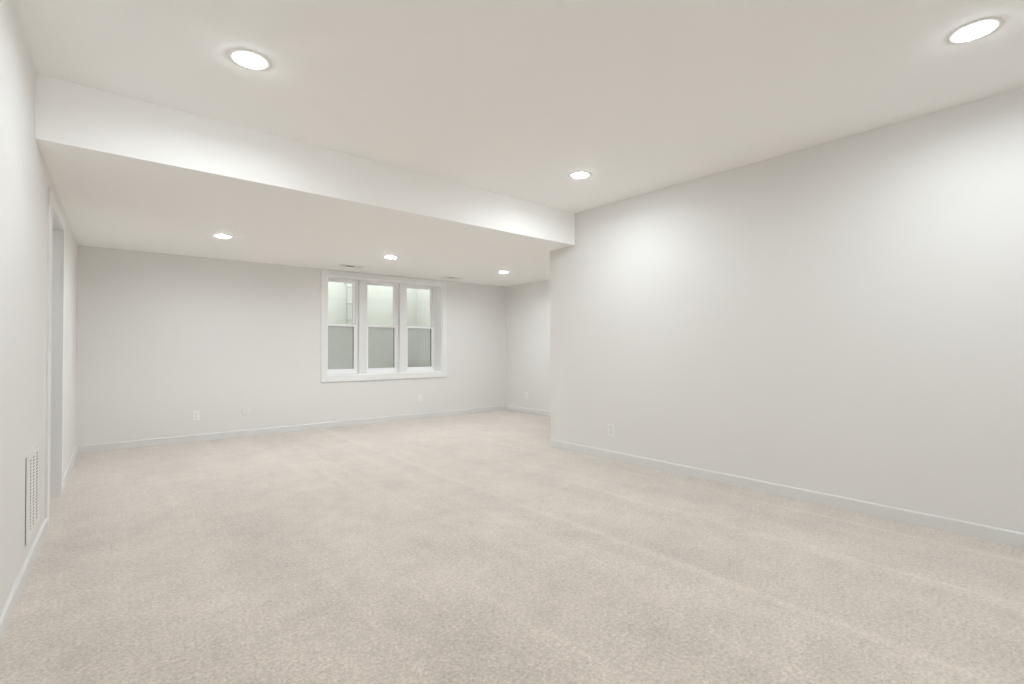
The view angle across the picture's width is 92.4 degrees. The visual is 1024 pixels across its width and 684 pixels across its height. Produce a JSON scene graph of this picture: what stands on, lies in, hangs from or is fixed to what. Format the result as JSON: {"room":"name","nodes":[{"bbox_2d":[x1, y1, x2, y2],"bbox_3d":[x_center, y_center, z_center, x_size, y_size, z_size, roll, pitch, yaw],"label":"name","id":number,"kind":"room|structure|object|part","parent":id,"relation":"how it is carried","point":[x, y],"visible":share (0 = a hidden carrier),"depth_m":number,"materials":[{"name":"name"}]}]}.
{"room":"finished basement","nodes":[
{"label":"finished basement","id":0,"kind":"room"},
{"bbox_2d":[0,0,77,613],"bbox_3d":[-2.260,-0.193,2.124,0.155,2.744,8.854,0,-1,-38],"label":"wall","id":1,"kind":"structure","parent":0,"point":[25,177],"depth_m":2.33,"materials":[{"name":"white paint"}]},
{"bbox_2d":[0,518,47,644],"bbox_3d":[-1.220,1.121,0.923,0.019,0.084,5.501,0,-1,-38],"label":"baseboard","id":2,"kind":"structure","parent":1,"relation":"attached to","point":[6,615],"depth_m":2.29,"materials":[{"name":"white paint"}]},
{"bbox_2d":[25,442,40,546],"bbox_3d":[-2.587,0.803,2.654,0.009,0.445,0.500,0,-1,-38],"label":"air vent","id":3,"kind":"object","parent":1,"relation":"in","point":[32,481],"visible":1,"depth_m":2.61,"materials":[{"name":"white metal"}]},
{"bbox_2d":[45,187,64,527],"bbox_3d":[-3.256,0.112,3.506,0.016,2.170,1.055,0,-1,-38],"label":"trim","id":4,"kind":"structure","parent":1,"relation":"attached to","point":[53,206],"depth_m":3.15,"materials":[{"name":"white paint"}]},
{"bbox_2d":[50,212,61,497],"bbox_3d":[-3.329,0.152,3.469,0.153,2.090,0.840,0,-1,-39],"label":"door","id":5,"kind":"structure","parent":1,"relation":"in","point":[56,228],"depth_m":3.81,"materials":[{"name":"white paint"}]},
{"bbox_2d":[63,446,77,490],"bbox_3d":[-4.176,1.170,4.642,0.020,0.084,1.890,0,-1,-39],"label":"baseboard","id":6,"kind":"structure","parent":1,"relation":"attached to","point":[74,455],"depth_m":4.52,"materials":[{"name":"white paint"}]},
{"bbox_2d":[76,245,505,445],"bbox_3d":[-2.568,-0.132,7.373,6.629,2.744,0.330,0,-1,-39],"label":"wall","id":7,"kind":"structure","parent":0,"point":[162,338],"depth_m":6.29,"materials":[{"name":"white paint"}]},
{"bbox_2d":[192,411,199,420],"bbox_3d":[-3.905,0.913,6.070,0.078,0.122,0.010,0,-1,-39],"label":"wall outlet","id":8,"kind":"object","parent":7,"relation":"attached to","point":[195,414],"visible":1,"depth_m":6.07,"materials":[{"name":"white plastic"}]},
{"bbox_2d":[78,405,505,453],"bbox_3d":[-2.438,1.197,7.242,5.976,0.084,0.018,0,-1,-39],"label":"baseboard","id":9,"kind":"structure","parent":7,"relation":"attached to","point":[262,431],"depth_m":6.54,"materials":[{"name":"white paint"}]},
{"bbox_2d":[328,278,356,373],"bbox_3d":[-2.624,-0.233,7.465,0.528,1.436,0.090,0,-1,-39],"label":"window","id":10,"kind":"structure","parent":7,"relation":"in","point":[342,338],"depth_m":7.53,"materials":[{"name":"white plastic"}]},
{"bbox_3d":[-2.634,-0.584,7.481,0.486,0.708,0.030,0,-1,-39],"label":"sash","id":11,"kind":"part","parent":10,"relation":"part of","materials":[{"name":"glass"}]},
{"bbox_3d":[-2.609,0.098,7.444,0.486,0.733,0.032,0,-1,-39],"label":"sash","id":12,"kind":"part","parent":10,"relation":"part of","materials":[{"name":"grey glass"}]},
{"bbox_2d":[357,280,366,373],"bbox_3d":[-2.348,-0.232,7.638,0.120,1.438,0.165,0,-1,-39],"label":"trim","id":13,"kind":"structure","parent":7,"relation":"attached to","point":[361,284],"depth_m":7.57,"materials":[{"name":"white paint"}]},
{"bbox_2d":[367,282,397,372],"bbox_3d":[-2.107,-0.230,7.879,0.556,1.436,0.090,0,-1,-39],"label":"window","id":14,"kind":"structure","parent":7,"relation":"in","point":[382,341],"depth_m":7.94,"materials":[{"name":"glass"}]},
{"bbox_3d":[-2.118,-0.580,7.895,0.514,0.708,0.030,0,-1,-39],"label":"sash","id":15,"kind":"part","parent":14,"relation":"part of","materials":[{"name":"glass"}]},
{"bbox_3d":[-2.093,0.102,7.858,0.514,0.733,0.032,0,-1,-39],"label":"sash","id":16,"kind":"part","parent":14,"relation":"part of","materials":[{"name":"grey glass"}]},
{"bbox_2d":[321,270,446,381],"bbox_3d":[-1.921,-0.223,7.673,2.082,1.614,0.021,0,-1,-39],"label":"trim","id":17,"kind":"structure","parent":7,"relation":"attached to","point":[324,378],"depth_m":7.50,"materials":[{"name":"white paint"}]},
{"bbox_2d":[398,284,406,371],"bbox_3d":[-1.820,-0.228,8.062,0.122,1.438,0.165,0,-1,-39],"label":"trim","id":18,"kind":"structure","parent":7,"relation":"attached to","point":[402,288],"depth_m":8.00,"materials":[{"name":"white paint"}]},
{"bbox_2d":[418,395,421,402],"bbox_3d":[-1.498,0.926,8.002,0.078,0.122,0.010,0,-1,-39],"label":"wall outlet","id":19,"kind":"object","parent":7,"relation":"attached to","point":[419,396],"visible":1,"depth_m":7.99,"materials":[{"name":"white plastic"}]},
{"bbox_2d":[407,285,434,371],"bbox_3d":[-1.577,-0.226,8.305,0.560,1.436,0.090,0,-1,-39],"label":"window","id":20,"kind":"structure","parent":7,"relation":"in","point":[420,340],"depth_m":8.37,"materials":[{"name":"glass"}]},
{"bbox_3d":[-1.587,-0.577,8.321,0.518,0.708,0.030,0,-1,-39],"label":"sash","id":21,"kind":"part","parent":20,"relation":"part of","materials":[{"name":"glass"}]},
{"bbox_3d":[-1.563,0.106,8.284,0.518,0.733,0.032,0,-1,-39],"label":"sash","id":22,"kind":"part","parent":20,"relation":"part of","materials":[{"name":"grey glass"}]},
{"bbox_2d":[35,73,574,286],"bbox_3d":[-1.376,-1.294,5.946,6.059,0.458,3.539,0,-1,-40],"label":"ceiling","id":23,"kind":"structure","parent":0,"point":[127,173],"depth_m":4.03,"materials":[{"name":"white paint"}]},
{"bbox_2d":[212,234,233,237],"bbox_3d":[-2.926,-1.094,4.973,0.203,0.058,0.203,0,-1,-40],"label":"recessed light","id":24,"kind":"object","parent":23,"relation":"in","point":[214,235],"visible":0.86,"depth_m":4.98,"materials":[{"name":"white plastic"}]},
{"bbox_2d":[339,264,363,267],"bbox_3d":[-2.222,-1.049,6.819,0.310,0.013,0.150,0,-1,-39],"label":"ceiling vent","id":25,"kind":"object","parent":23,"relation":"in","point":[343,265],"visible":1,"depth_m":6.81,"materials":[{"name":"white metal"}]},
{"bbox_2d":[383,255,398,258],"bbox_3d":[-1.513,-1.084,6.139,0.203,0.058,0.203,0,-1,-40],"label":"recessed light","id":26,"kind":"object","parent":23,"relation":"in","point":[388,256],"visible":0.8,"depth_m":6.14,"materials":[{"name":"white"}]},
{"bbox_2d":[442,276,462,278],"bbox_3d":[-0.962,-1.038,7.963,0.310,0.013,0.150,0,-1,-39],"label":"ceiling vent","id":27,"kind":"object","parent":23,"relation":"in","point":[446,276],"visible":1,"depth_m":7.93,"materials":[{"name":"white metal"}]},
{"bbox_2d":[328,282,429,326],"bbox_3d":[-2.576,-0.122,8.470,2.930,2.350,1.390,0,-1,-39],"label":"wall","id":28,"kind":"structure","parent":0,"point":[379,298],"depth_m":9.27,"materials":[{"name":"grey concrete"}]},
{"bbox_2d":[345,283,351,323],"bbox_3d":[-2.855,-0.211,8.905,0.328,2.000,0.125,0,-1,-39],"label":"ladder","id":29,"kind":"object","parent":28,"relation":"attached to","point":[347,286],"visible":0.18,"depth_m":8.79,"materials":[{"name":"silver metal"}]},
{"bbox_3d":[-2.980,-0.212,8.820,0.028,2.000,0.100,0,-1,-39],"label":"rail","id":30,"kind":"part","parent":29,"relation":"part of","materials":[{"name":"silver metal"}]},
{"bbox_2d":[0,410,1023,683],"bbox_3d":[-0.626,1.240,3.320,8.479,0.100,8.740,0,-1,-40],"label":"floor","id":31,"kind":"structure","parent":0,"point":[471,548],"depth_m":2.45,"materials":[{"name":"carpet"}]},
{"bbox_2d":[13,0,1023,212],"bbox_3d":[0.603,-1.531,2.110,5.000,0.120,5.253,0,-1,-40],"label":"ceiling","id":32,"kind":"structure","parent":0,"point":[513,98],"depth_m":2.67,"materials":[{"name":"white paint"}]},
{"bbox_2d":[227,48,271,70],"bbox_3d":[-1.359,-1.484,2.546,0.203,0.058,0.203,0,-1,-40],"label":"recessed light","id":33,"kind":"object","parent":32,"relation":"in","point":[248,59],"visible":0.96,"depth_m":2.54,"materials":[{"name":"white"}]},
{"bbox_2d":[568,171,591,178],"bbox_3d":[0.588,-1.467,4.253,0.203,0.058,0.203,0,-1,-40],"label":"recessed light","id":34,"kind":"object","parent":32,"relation":"in","point":[577,174],"visible":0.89,"depth_m":4.25,"materials":[{"name":"white plastic"}]},
{"bbox_2d":[946,17,1003,43],"bbox_3d":[2.187,-1.493,2.324,0.203,0.058,0.203,0,-1,-40],"label":"recessed light","id":35,"kind":"object","parent":32,"relation":"in","point":[975,30],"visible":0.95,"depth_m":2.32,"materials":[{"name":"white plastic"}]},
{"bbox_2d":[506,280,549,410],"bbox_3d":[0.785,-0.129,8.139,0.120,2.744,3.457,0,-1,-40],"label":"wall","id":36,"kind":"structure","parent":0,"point":[528,304],"depth_m":8.64,"materials":[{"name":"white paint"}]},
{"bbox_2d":[506,405,549,415],"bbox_3d":[0.830,1.199,7.970,0.018,0.084,2.966,0,-1,-40],"label":"baseboard","id":37,"kind":"structure","parent":36,"relation":"attached to","point":[511,408],"depth_m":8.61,"materials":[{"name":"white paint"}]},
{"bbox_2d":[550,87,1023,532],"bbox_3d":[2.900,-0.179,4.211,1.825,2.744,5.493,0,-1,-40],"label":"wall","id":38,"kind":"structure","parent":0,"point":[842,317],"depth_m":3.59,"materials":[{"name":"white paint"}]},
{"bbox_2d":[608,424,613,435],"bbox_3d":[1.017,0.907,5.060,0.010,0.122,0.078,0,-1,-40],"label":"wall outlet","id":39,"kind":"object","parent":38,"relation":"attached to","point":[610,426],"visible":1,"depth_m":5.05,"materials":[{"name":"white plastic"}]},
{"bbox_2d":[550,439,1023,547],"bbox_3d":[2.188,1.147,3.679,0.018,0.084,5.408,0,-1,-40],"label":"baseboard","id":40,"kind":"structure","parent":38,"relation":"attached to","point":[999,535],"depth_m":3.56,"materials":[{"name":"white paint"}]}
]}

